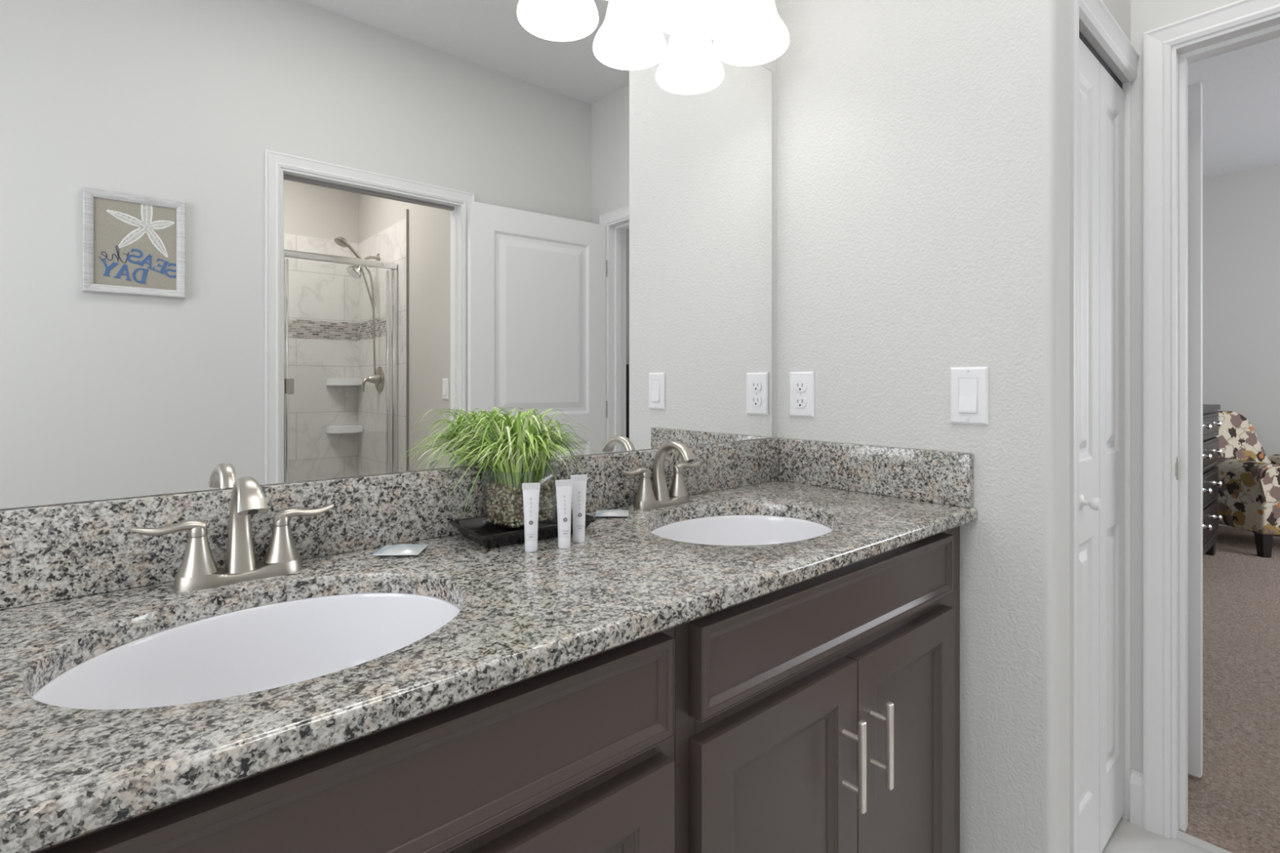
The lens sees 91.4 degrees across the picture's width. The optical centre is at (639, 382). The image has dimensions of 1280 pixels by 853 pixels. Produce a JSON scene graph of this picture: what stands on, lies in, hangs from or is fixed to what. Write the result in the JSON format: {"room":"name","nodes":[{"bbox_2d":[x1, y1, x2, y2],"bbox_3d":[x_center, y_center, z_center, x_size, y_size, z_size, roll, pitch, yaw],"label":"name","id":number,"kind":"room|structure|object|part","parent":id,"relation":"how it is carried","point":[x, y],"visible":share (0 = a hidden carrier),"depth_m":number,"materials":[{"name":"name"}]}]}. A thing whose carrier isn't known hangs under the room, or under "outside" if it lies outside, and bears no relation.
{"room":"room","nodes":[
{"label":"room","id":0,"kind":"room"},
{"bbox_2d":[0,0,777,510],"bbox_3d":[-0.396,-0.196,1.023,3.640,2.720,0.120,0,0,-41],"label":"wall","id":1,"kind":"structure","parent":0,"point":[771,65],"depth_m":1.58,"materials":[{"name":"white paint"}]},
{"bbox_2d":[0,0,772,509],"bbox_3d":[-0.252,-0.320,1.063,1.531,0.916,0.006,0,0,-41],"label":"vanity mirror","id":2,"kind":"object","parent":1,"relation":"attached to","point":[268,242],"visible":0.91,"depth_m":0.92,"materials":[{"name":"silver mirror"}]},
{"bbox_2d":[0,437,782,609],"bbox_3d":[-0.237,0.191,1.067,1.559,0.105,0.019,0,0,-41],"label":"backsplash","id":3,"kind":"structure","parent":1,"relation":"attached to","point":[64,551],"depth_m":0.86,"materials":[{"name":"stone"}]},
{"bbox_2d":[606,0,789,66],"bbox_3d":[0.094,-0.872,1.245,0.539,0.285,0.181,0,0,-41],"label":"vanity light","id":4,"kind":"object","parent":1,"relation":"attached to","point":[751,33],"visible":1,"depth_m":1.31,"materials":[{"name":"white glass"}]},
{"bbox_3d":[-0.043,-0.792,1.116,0.163,0.126,0.163,0,0,-41],"label":"lamp shade","id":5,"kind":"part","parent":4,"relation":"part of","materials":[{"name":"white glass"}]},
{"bbox_3d":[0.099,-0.792,1.238,0.163,0.126,0.163,0,0,-41],"label":"lamp shade","id":6,"kind":"part","parent":4,"relation":"part of","materials":[{"name":"white glass"}]},
{"bbox_3d":[0.242,-0.792,1.361,0.163,0.126,0.163,0,0,-41],"label":"lamp shade","id":7,"kind":"part","parent":4,"relation":"part of","materials":[{"name":"white glass"}]},
{"bbox_2d":[422,408,600,514],"bbox_3d":[-0.175,0.127,0.993,0.316,0.165,0.167,0,0,-41],"label":"artificial grass plant","id":8,"kind":"object","parent":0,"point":[514,446],"visible":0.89,"depth_m":0.99,"materials":[{"name":"green plant"}]},
{"bbox_2d":[777,0,1070,852],"bbox_3d":[0.585,-0.196,1.386,0.100,2.720,0.609,0,0,-41],"label":"wall","id":9,"kind":"structure","parent":0,"point":[923,146],"depth_m":1.23,"materials":[{"name":"white paint"}]},
{"bbox_2d":[789,371,814,417],"bbox_3d":[0.393,0.029,1.525,0.009,0.110,0.070,0,0,-41],"label":"power outlet","id":10,"kind":"object","parent":9,"relation":"attached to","point":[802,384],"visible":1,"depth_m":1.52,"materials":[{"name":"white plastic"}]},
{"bbox_2d":[794,381,806,391],"bbox_3d":[0.391,0.009,1.523,0.003,0.025,0.034,0,0,-41],"label":"receptacle","id":11,"kind":"object","parent":10,"relation":"attached to","point":[799,386],"depth_m":1.52,"materials":[{"name":"white plastic"}]},
{"bbox_2d":[794,397,806,407],"bbox_3d":[0.391,0.048,1.523,0.003,0.025,0.034,0,0,-41],"label":"receptacle","id":12,"kind":"object","parent":10,"relation":"attached to","point":[798,402],"depth_m":1.52,"materials":[{"name":"white plastic"}]},
{"bbox_2d":[779,438,973,507],"bbox_3d":[0.500,0.191,1.391,0.019,0.105,0.451,0,0,-41],"label":"backsplash","id":13,"kind":"structure","parent":9,"relation":"attached to","point":[939,477],"depth_m":1.35,"materials":[{"name":"stone"}]},
{"bbox_2d":[950,366,988,425],"bbox_3d":[0.646,0.025,1.230,0.010,0.112,0.072,0,0,-41],"label":"light switch","id":14,"kind":"object","parent":9,"relation":"attached to","point":[969,386],"visible":1,"depth_m":1.23,"materials":[{"name":"white plastic"}]},
{"bbox_2d":[1101,0,1130,41],"bbox_3d":[1.019,-0.196,1.483,0.685,2.720,0.100,0,0,-41],"label":"wall","id":15,"kind":"structure","parent":0,"point":[1120,10],"depth_m":1.61,"materials":[{"name":"white paint"}]},
{"bbox_2d":[1079,38,1100,852],"bbox_3d":[1.021,0.185,1.429,0.247,1.922,0.068,0,0,-41],"label":"door","id":16,"kind":"structure","parent":15,"relation":"in","point":[1089,65],"depth_m":1.47,"materials":[{"name":"white paint"}]},
{"bbox_3d":[1.005,0.269,1.396,0.036,0.036,0.038,0,0,-41],"label":"knob","id":17,"kind":"part","parent":16,"relation":"part of","materials":[{"name":"white paint"}]},
{"bbox_2d":[1099,62,1124,852],"bbox_3d":[1.194,0.185,1.603,0.234,1.922,0.030,0,0,-41],"label":"door","id":18,"kind":"structure","parent":15,"relation":"in","point":[1111,95],"depth_m":1.58,"materials":[{"name":"white paint"}]},
{"bbox_2d":[1130,0,1239,773],"bbox_3d":[1.645,-0.261,1.361,0.115,2.850,2.370,0,0,-41],"label":"wall","id":19,"kind":"structure","parent":0,"point":[1146,15],"depth_m":1.65,"materials":[{"name":"white paint"}]},
{"bbox_2d":[1129,768,1143,827],"bbox_3d":[1.312,1.097,1.649,0.014,0.135,0.029,0,0,-41],"label":"baseboard","id":20,"kind":"structure","parent":19,"relation":"attached to","point":[1136,779],"depth_m":1.65,"materials":[{"name":"white paint"}]},
{"bbox_2d":[1070,0,1279,852],"bbox_3d":[1.505,0.126,1.104,0.700,2.077,1.307,0,0,-41],"label":"door frame","id":21,"kind":"structure","parent":19,"relation":"attached to","point":[1169,49],"depth_m":1.61,"materials":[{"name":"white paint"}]},
{"bbox_3d":[1.379,0.221,1.600,0.042,0.057,0.005,0,0,-41],"label":"strike plate","id":22,"kind":"part","parent":21,"relation":"part of","materials":[{"name":"silver metal"}]},
{"bbox_2d":[1101,525,1279,852],"bbox_3d":[2.659,1.191,1.199,8.500,0.066,4.200,0,0,-41],"label":"floor","id":23,"kind":"structure","parent":0,"point":[1233,806],"depth_m":2.18,"materials":[{"name":"beige carpet"}]},
{"bbox_2d":[32,626,675,852],"bbox_3d":[-0.372,0.717,0.629,0.758,0.895,0.500,0,0,-41],"label":"vanity cabinet","id":24,"kind":"object","parent":23,"relation":"on","point":[576,757],"visible":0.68,"depth_m":0.56,"materials":[{"name":"grey paint"}]},
{"bbox_3d":[-0.098,0.736,0.597,0.341,0.626,0.022,0,0,-41],"label":"door","id":25,"kind":"part","parent":24,"relation":"part of","materials":[{"name":"grey paint"}]},
{"bbox_2d":[674,525,959,852],"bbox_3d":[0.213,0.717,1.133,0.785,0.895,0.500,0,0,-41],"label":"vanity cabinet","id":26,"kind":"object","parent":23,"relation":"on","point":[820,713],"visible":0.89,"depth_m":0.91,"materials":[{"name":"grey paint"}]},
{"bbox_2d":[0,480,977,852],"bbox_3d":[-0.087,0.257,0.893,1.559,0.025,0.478,0,0,-41],"label":"countertop","id":27,"kind":"structure","parent":26,"relation":"on","point":[66,774],"depth_m":0.63,"materials":[{"name":"stone"}]},
{"bbox_2d":[131,476,333,591],"bbox_3d":[-0.478,0.179,0.758,0.213,0.130,0.110,0,0,-41],"label":"faucet","id":28,"kind":"object","parent":27,"relation":"on","point":[198,570],"visible":1,"depth_m":0.77,"materials":[{"name":"silver metal"}]},
{"bbox_3d":[-0.552,0.174,0.735,0.071,0.018,0.020,0,0,-41],"label":"lever","id":29,"kind":"part","parent":28,"relation":"part of","materials":[{"name":"silver metal"}]},
{"bbox_3d":[-0.532,0.206,0.752,0.042,0.044,0.043,0,0,-41],"label":"handle","id":30,"kind":"part","parent":28,"relation":"part of","materials":[{"name":"silver metal"}]},
{"bbox_3d":[-0.498,0.236,0.781,0.136,0.017,0.046,0,0,-41],"label":"plate","id":31,"kind":"part","parent":28,"relation":"part of","materials":[{"name":"silver metal"}]},
{"bbox_3d":[-0.477,0.177,0.757,0.036,0.127,0.107,0,0,-41],"label":"spout","id":32,"kind":"part","parent":28,"relation":"part of","materials":[{"name":"silver metal"}]},
{"bbox_3d":[-0.465,0.206,0.810,0.042,0.044,0.043,0,0,-41],"label":"handle","id":33,"kind":"part","parent":28,"relation":"part of","materials":[{"name":"silver metal"}]},
{"bbox_3d":[-0.445,0.174,0.827,0.071,0.018,0.020,0,0,-41],"label":"lever","id":34,"kind":"part","parent":28,"relation":"part of","materials":[{"name":"silver metal"}]},
{"bbox_2d":[31,592,461,709],"bbox_3d":[-0.365,0.353,0.634,0.409,0.168,0.330,0,0,-41],"label":"sink basin","id":35,"kind":"object","parent":27,"relation":"in","point":[260,648],"visible":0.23,"depth_m":0.74,"materials":[{"name":"white ceramic"}]},
{"bbox_2d":[373,543,428,555],"bbox_3d":[-0.342,0.239,0.896,0.062,0.010,0.052,0,0,-3],"label":"packet","id":36,"kind":"object","parent":27,"relation":"on","point":[398,549],"visible":1,"depth_m":0.88,"materials":[{"name":"white plastic"}]},
{"bbox_2d":[449,506,596,548],"bbox_3d":[-0.185,0.232,1.004,0.203,0.024,0.132,0,0,-38],"label":"tray","id":37,"kind":"object","parent":27,"relation":"on","point":[470,528],"visible":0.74,"depth_m":0.97,"materials":[{"name":"black"}]},
{"bbox_2d":[481,466,557,533],"bbox_3d":[-0.196,0.188,1.021,0.081,0.098,0.096,0,0,41],"label":"glass vase","id":38,"kind":"object","parent":37,"relation":"on","point":[504,528],"visible":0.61,"depth_m":1.01,"materials":[{"name":"clear glass"}]},
{"bbox_2d":[486,480,553,528],"bbox_3d":[-0.196,0.194,1.021,0.072,0.068,0.086,0,0,41],"label":"pebbles","id":39,"kind":"object","parent":38,"relation":"in","point":[504,506],"visible":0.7,"depth_m":0.99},
{"bbox_2d":[521,482,540,551],"bbox_3d":[-0.158,0.195,0.907,0.020,0.098,0.019,0,0,35],"label":"toiletry tube","id":40,"kind":"object","parent":27,"relation":"on","point":[531,491],"visible":1,"depth_m":0.90,"materials":[{"name":"white plastic"}]},
{"bbox_2d":[555,479,573,548],"bbox_3d":[-0.112,0.194,0.926,0.019,0.100,0.020,0,0,30],"label":"toiletry tube","id":41,"kind":"object","parent":27,"relation":"on","point":[563,487],"visible":1,"depth_m":0.92,"materials":[{"name":"white plastic"}]},
{"bbox_2d":[570,474,586,542],"bbox_3d":[-0.094,0.193,0.959,0.020,0.102,0.019,0,0,26],"label":"toiletry tube","id":42,"kind":"object","parent":27,"relation":"on","point":[580,482],"visible":0.97,"depth_m":0.95,"materials":[{"name":"white plastic"}]},
{"bbox_2d":[595,509,628,517],"bbox_3d":[-0.051,0.239,1.146,0.060,0.010,0.050,0,0,-1],"label":"packet","id":43,"kind":"object","parent":27,"relation":"on","point":[614,513],"visible":1,"depth_m":1.13,"materials":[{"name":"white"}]},
{"bbox_2d":[619,440,700,510],"bbox_3d":[0.064,0.179,1.225,0.213,0.130,0.110,0,0,-41],"label":"faucet","id":44,"kind":"object","parent":27,"relation":"on","point":[645,499],"visible":1,"depth_m":1.24,"materials":[{"name":"silver metal"}]},
{"bbox_3d":[-0.009,0.174,1.202,0.071,0.018,0.020,0,0,-41],"label":"lever","id":45,"kind":"part","parent":44,"relation":"part of","materials":[{"name":"silver metal"}]},
{"bbox_3d":[0.010,0.206,1.219,0.042,0.044,0.043,0,0,-41],"label":"handle","id":46,"kind":"part","parent":44,"relation":"part of","materials":[{"name":"silver metal"}]},
{"bbox_3d":[0.044,0.236,1.248,0.136,0.017,0.046,0,0,-41],"label":"plate","id":47,"kind":"part","parent":44,"relation":"part of","materials":[{"name":"silver metal"}]},
{"bbox_3d":[0.065,0.177,1.224,0.036,0.127,0.107,0,0,-41],"label":"spout","id":48,"kind":"part","parent":44,"relation":"part of","materials":[{"name":"silver metal"}]},
{"bbox_3d":[0.078,0.206,1.277,0.042,0.044,0.043,0,0,-41],"label":"handle","id":49,"kind":"part","parent":44,"relation":"part of","materials":[{"name":"silver metal"}]},
{"bbox_3d":[0.098,0.174,1.294,0.071,0.018,0.020,0,0,-41],"label":"lever","id":50,"kind":"part","parent":44,"relation":"part of","materials":[{"name":"silver metal"}]},
{"bbox_2d":[650,515,832,545],"bbox_3d":[0.181,0.353,1.104,0.409,0.168,0.330,0,0,-41],"label":"sink basin","id":51,"kind":"object","parent":27,"relation":"in","point":[728,530],"visible":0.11,"depth_m":1.25,"materials":[{"name":"white ceramic"}]},
{"bbox_3d":[0.194,0.736,0.848,0.341,0.626,0.022,0,0,-41],"label":"door","id":52,"kind":"part","parent":26,"relation":"part of","materials":[{"name":"grey paint"}]},
{"bbox_3d":[0.325,0.341,0.960,0.685,0.110,0.022,0,0,-41],"label":"drawer","id":53,"kind":"part","parent":26,"relation":"part of","materials":[{"name":"grey paint"}]},
{"bbox_3d":[0.313,0.555,0.912,0.010,0.131,0.036,0,0,-41],"label":"handle","id":54,"kind":"part","parent":26,"relation":"part of","materials":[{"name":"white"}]},
{"bbox_3d":[0.373,0.555,0.965,0.010,0.131,0.036,0,0,-41],"label":"handle","id":55,"kind":"part","parent":26,"relation":"part of","materials":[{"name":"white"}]},
{"bbox_3d":[0.455,0.736,1.072,0.341,0.626,0.022,0,0,-41],"label":"door","id":56,"kind":"part","parent":26,"relation":"part of","materials":[{"name":"grey paint"}]},
{"bbox_2d":[1177,830,1232,852],"bbox_3d":[1.726,1.159,1.209,0.024,0.010,1.055,0,0,-41],"label":"threshold","id":57,"kind":"object","parent":23,"relation":"on","point":[1201,843],"visible":1,"depth_m":1.57,"materials":[{"name":"grey tile"}]},
{"bbox_2d":[1202,404,1222,555],"bbox_3d":[3.443,0.653,4.089,0.900,1.010,0.497,0,0,-41],"label":"dresser","id":58,"kind":"object","parent":23,"relation":"on","point":[1211,423],"visible":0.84,"depth_m":4.00,"materials":[{"name":"black wood"}]},
{"bbox_3d":[3.436,0.266,3.782,0.060,0.038,0.040,0,0,-41],"label":"knob","id":59,"kind":"part","parent":58,"relation":"part of","materials":[{"name":"silver metal"}]},
{"bbox_3d":[3.436,0.446,3.782,0.060,0.038,0.040,0,0,-41],"label":"knob","id":60,"kind":"part","parent":58,"relation":"part of","materials":[{"name":"silver metal"}]},
{"bbox_3d":[3.436,0.653,3.782,0.060,0.038,0.040,0,0,-41],"label":"knob","id":61,"kind":"part","parent":58,"relation":"part of","materials":[{"name":"silver metal"}]},
{"bbox_3d":[3.436,0.873,3.782,0.060,0.038,0.040,0,0,-41],"label":"knob","id":62,"kind":"part","parent":58,"relation":"part of","materials":[{"name":"silver metal"}]},
{"bbox_3d":[3.841,1.111,4.229,0.075,0.095,0.075,0,0,-41],"label":"leg","id":63,"kind":"part","parent":58,"relation":"part of","materials":[{"name":"black wood"}]},
{"bbox_3d":[3.574,0.276,3.938,0.800,0.153,0.019,0,0,-41],"label":"drawer","id":64,"kind":"part","parent":58,"relation":"part of","materials":[{"name":"black wood"}]},
{"bbox_3d":[3.574,0.456,3.938,0.800,0.183,0.019,0,0,-41],"label":"drawer","id":65,"kind":"part","parent":58,"relation":"part of","materials":[{"name":"black wood"}]},
{"bbox_3d":[3.574,0.663,3.938,0.800,0.208,0.019,0,0,-41],"label":"drawer","id":66,"kind":"part","parent":58,"relation":"part of","materials":[{"name":"black wood"}]},
{"bbox_3d":[3.574,0.883,3.938,0.800,0.208,0.019,0,0,-41],"label":"drawer","id":67,"kind":"part","parent":58,"relation":"part of","materials":[{"name":"black wood"}]},
{"bbox_3d":[3.748,0.266,4.051,0.060,0.038,0.040,0,0,-41],"label":"knob","id":68,"kind":"part","parent":58,"relation":"part of","materials":[{"name":"silver metal"}]},
{"bbox_3d":[3.748,0.446,4.051,0.060,0.038,0.040,0,0,-41],"label":"knob","id":69,"kind":"part","parent":58,"relation":"part of","materials":[{"name":"silver metal"}]},
{"bbox_3d":[3.748,0.653,4.051,0.060,0.038,0.040,0,0,-41],"label":"knob","id":70,"kind":"part","parent":58,"relation":"part of","materials":[{"name":"silver metal"}]},
{"bbox_3d":[3.748,0.873,4.051,0.060,0.038,0.040,0,0,-41],"label":"knob","id":71,"kind":"part","parent":58,"relation":"part of","materials":[{"name":"silver metal"}]},
{"bbox_2d":[1215,410,1279,557],"bbox_3d":[4.489,0.685,4.467,0.760,0.945,0.787,0,0,4],"label":"armchair","id":72,"kind":"object","parent":23,"relation":"on","point":[1249,497],"visible":0.65,"depth_m":4.29,"materials":[{"name":"multicoloured fabric"}]},
{"bbox_3d":[4.486,0.500,4.728,0.520,0.575,0.267,0,0,4],"label":"backrest","id":73,"kind":"part","parent":72,"relation":"part of","materials":[{"name":"fabric"}]},
{"bbox_3d":[4.200,0.668,4.428,0.190,0.260,0.650,0,0,4],"label":"arm","id":74,"kind":"part","parent":72,"relation":"part of","materials":[{"name":"fabric"}]},
{"bbox_3d":[4.487,0.883,4.443,0.720,0.250,0.700,0,0,4],"label":"seat","id":75,"kind":"part","parent":72,"relation":"part of","materials":[{"name":"fabric"}]},
{"bbox_3d":[4.152,1.081,4.160,0.065,0.155,0.065,0,0,4],"label":"leg","id":76,"kind":"part","parent":72,"relation":"part of","materials":[{"name":"black wood"}]},
{"bbox_3d":[4.769,0.668,4.389,0.190,0.260,0.650,0,0,4],"label":"arm","id":77,"kind":"part","parent":72,"relation":"part of","materials":[{"name":"fabric"}]},
{"bbox_2d":[1187,37,1279,177],"bbox_3d":[3.880,-1.736,2.447,4.920,0.100,3.900,0,0,-41],"label":"ceiling","id":78,"kind":"structure","parent":0,"point":[1241,87],"depth_m":3.84,"materials":[{"name":"grey paint"}]},
{"bbox_2d":[1202,164,1279,457],"bbox_3d":[5.699,-0.261,4.013,0.120,2.850,3.900,0,0,-41],"label":"wall","id":79,"kind":"structure","parent":0,"point":[1241,210],"depth_m":4.96,"materials":[{"name":"grey paint"}]},
{"bbox_3d":[2.694,-0.261,3.914,4.805,2.850,0.130,0,0,-41],"label":"wall","id":80,"kind":"structure","parent":0,"visible":0},
{"bbox_2d":[1187,81,1202,777],"bbox_3d":[1.362,0.137,2.086,0.102,2.015,0.762,0,0,-41],"label":"door","id":81,"kind":"structure","parent":80,"relation":"in","point":[1195,90],"depth_m":1.82,"materials":[{"name":"white paint"}]}
]}

